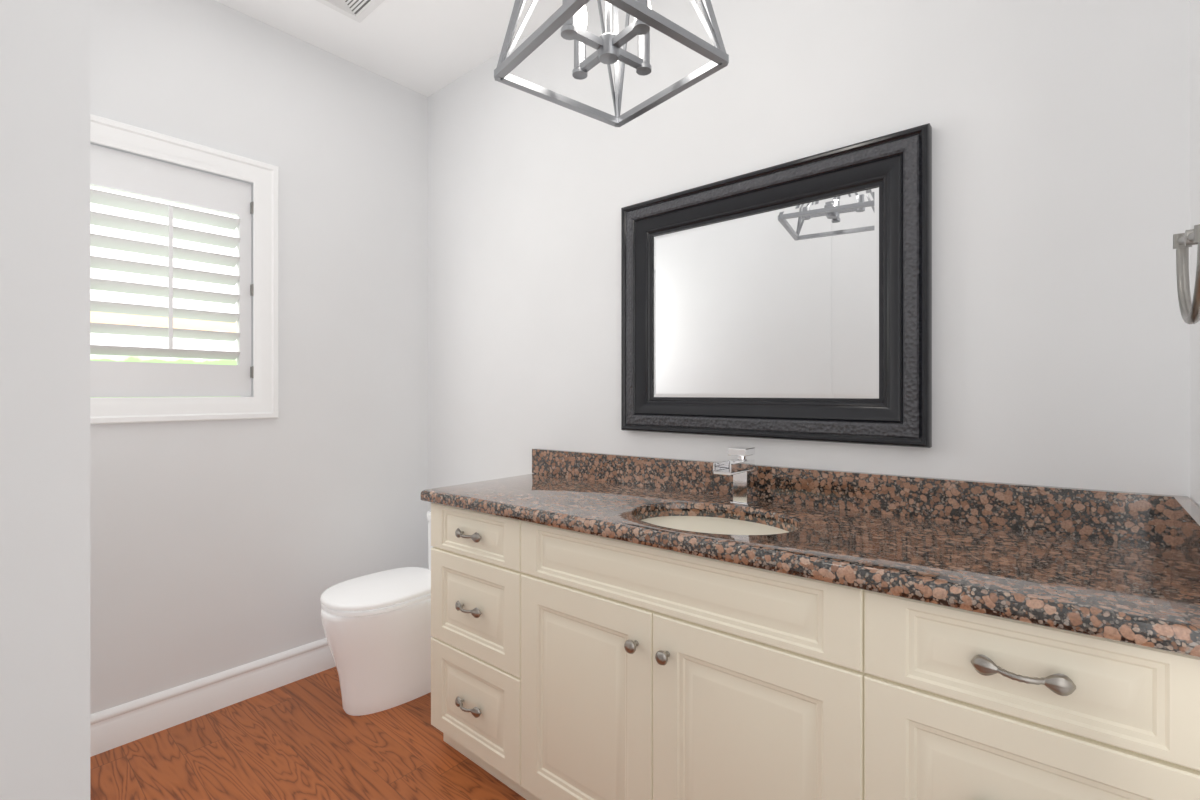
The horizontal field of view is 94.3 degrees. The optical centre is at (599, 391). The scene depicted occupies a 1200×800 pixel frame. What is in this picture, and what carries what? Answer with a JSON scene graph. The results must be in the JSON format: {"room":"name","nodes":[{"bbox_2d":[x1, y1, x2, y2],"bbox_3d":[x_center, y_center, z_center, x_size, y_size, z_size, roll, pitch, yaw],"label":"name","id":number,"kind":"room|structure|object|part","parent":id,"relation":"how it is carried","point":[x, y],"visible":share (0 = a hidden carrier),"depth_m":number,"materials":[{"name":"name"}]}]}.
{"room":"bathroom","nodes":[
{"label":"bathroom","id":0,"kind":"room"},
{"bbox_2d":[0,0,89,799],"bbox_3d":[-1.343,-0.144,1.149,1.534,2.740,0.250,0,0,41],"label":"wall","id":1,"kind":"structure","parent":0,"point":[45,44],"depth_m":0.71,"materials":[{"name":"paint"}]},
{"bbox_2d":[90,0,427,714],"bbox_3d":[-1.501,-0.144,2.256,0.150,2.740,1.722,0,0,41],"label":"wall","id":2,"kind":"structure","parent":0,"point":[216,545],"depth_m":2.33,"materials":[{"name":"white paint"}]},
{"bbox_2d":[90,114,278,423],"bbox_3d":[-1.610,-0.412,2.072,0.124,1.041,0.720,0,0,41],"label":"window","id":3,"kind":"structure","parent":2,"relation":"in","point":[264,401],"depth_m":2.19,"materials":[{"name":"white wood"}]},
{"bbox_2d":[90,144,250,396],"bbox_3d":[-1.599,-0.412,2.063,0.082,0.861,0.540,0,0,41],"label":"window shutter","id":4,"kind":"object","parent":3,"relation":"attached to","point":[110,169],"depth_m":2.05,"materials":[{"name":"white wood"}]},
{"bbox_2d":[250,201,252,377],"bbox_3d":[-1.407,-0.413,2.255,0.018,0.713,0.010,0,0,41],"label":"window hinges","id":5,"kind":"object","parent":3,"relation":"attached to","point":[251,204],"depth_m":2.25,"materials":[{"name":"silver metal"}]},
{"bbox_2d":[90,638,335,756],"bbox_3d":[-0.816,1.159,1.831,1.444,0.135,1.472,0,0,41],"label":"baseboard","id":6,"kind":"structure","parent":2,"relation":"attached to","point":[114,727],"depth_m":2.11,"materials":[{"name":"white wood"}]},
{"bbox_2d":[90,666,525,799],"bbox_3d":[-0.372,1.276,1.383,3.000,0.100,1.872,0,0,41],"label":"floor","id":7,"kind":"structure","parent":0,"point":[297,740],"depth_m":1.86,"materials":[{"name":"brown wood"}]},
{"bbox_2d":[320,511,432,715],"bbox_3d":[-0.800,0.887,2.321,0.364,0.678,0.683,0,0,41],"label":"toilet","id":8,"kind":"object","parent":7,"relation":"on","point":[377,626],"visible":0.57,"depth_m":2.12,"materials":[{"name":"white ceramic"}]},
{"bbox_3d":[-0.865,0.798,2.245,0.364,0.044,0.474,0,0,41],"label":"seat","id":9,"kind":"part","parent":8,"relation":"part of","materials":[{"name":"white ceramic"}]},
{"bbox_2d":[421,447,1199,799],"bbox_3d":[0.267,0.693,1.504,1.883,1.066,0.549,0,0,41],"label":"vanity","id":10,"kind":"object","parent":7,"relation":"on","point":[604,626],"visible":1,"depth_m":1.16,"materials":[{"name":"beige wood"}]},
{"bbox_2d":[421,449,1199,657],"bbox_3d":[0.271,0.290,1.509,1.883,0.168,0.537,0,0,41],"label":"countertop","id":11,"kind":"structure","parent":10,"relation":"on","point":[1120,566],"depth_m":1.19,"materials":[{"name":"brown stone"}]},
{"bbox_2d":[713,447,755,504],"bbox_3d":[0.380,0.240,1.567,0.057,0.161,0.151,0,0,41],"label":"faucet","id":12,"kind":"object","parent":11,"relation":"on","point":[741,468],"depth_m":1.58,"materials":[{"name":"silver metal"}]},
{"bbox_2d":[215,0,561,96],"bbox_3d":[-0.372,-1.564,1.383,3.000,0.100,1.872,0,0,41],"label":"ceiling","id":13,"kind":"structure","parent":0,"point":[421,46],"depth_m":2.33,"materials":[{"name":"paint"}]},
{"bbox_2d":[316,0,384,22],"bbox_3d":[-0.987,-1.508,2.050,0.280,0.010,0.350,0,0,41],"label":"ceiling vent","id":14,"kind":"object","parent":13,"relation":"in","point":[357,10],"visible":1,"depth_m":2.18,"materials":[{"name":"white"}]},
{"bbox_2d":[494,0,728,126],"bbox_3d":[0.018,-1.089,1.159,0.354,0.847,0.354,0,0,-39],"label":"pendant light","id":15,"kind":"object","parent":13,"relation":"hanging from","point":[572,15],"visible":1,"depth_m":1.16,"materials":[{"name":"silver metal"}]},
{"bbox_2d":[428,0,1189,568],"bbox_3d":[0.189,-0.144,2.036,3.000,2.740,0.150,0,0,41],"label":"wall","id":16,"kind":"structure","parent":0,"point":[1061,128],"depth_m":1.42,"materials":[{"name":"white paint"}]},
{"bbox_2d":[621,123,931,447],"bbox_3d":[0.449,-0.261,1.686,0.962,0.796,0.040,0,0,41],"label":"mirror","id":17,"kind":"object","parent":16,"relation":"attached to","point":[792,300],"visible":1,"depth_m":1.60,"materials":[{"name":"black mirror"}]},
{"bbox_3d":[0.458,-0.261,1.697,0.732,0.566,0.002,0,0,41],"label":"glass","id":18,"kind":"part","parent":17,"relation":"part of","materials":[{"name":"white mirror"}]},
{"bbox_2d":[1190,0,1199,506],"bbox_3d":[0.659,-0.144,0.397,0.150,2.740,1.722,0,0,41],"label":"wall","id":19,"kind":"structure","parent":0,"point":[1194,4],"depth_m":1.06,"materials":[{"name":"paint"}]},
{"bbox_2d":[1173,224,1199,323],"bbox_3d":[0.701,-0.141,0.620,0.074,0.126,0.190,0,0,41],"label":"towel ring","id":20,"kind":"object","parent":19,"relation":"attached to","point":[1190,310],"visible":1,"depth_m":0.68,"materials":[{"name":"silver metal"}]},
{"label":"outside","id":21,"kind":"structure","parent":0,"visible":0},
{"bbox_2d":[90,186,236,397],"bbox_3d":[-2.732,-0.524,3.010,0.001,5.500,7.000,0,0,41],"label":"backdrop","id":22,"kind":"structure","parent":21,"point":[95,317],"depth_m":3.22,"materials":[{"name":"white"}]}
]}

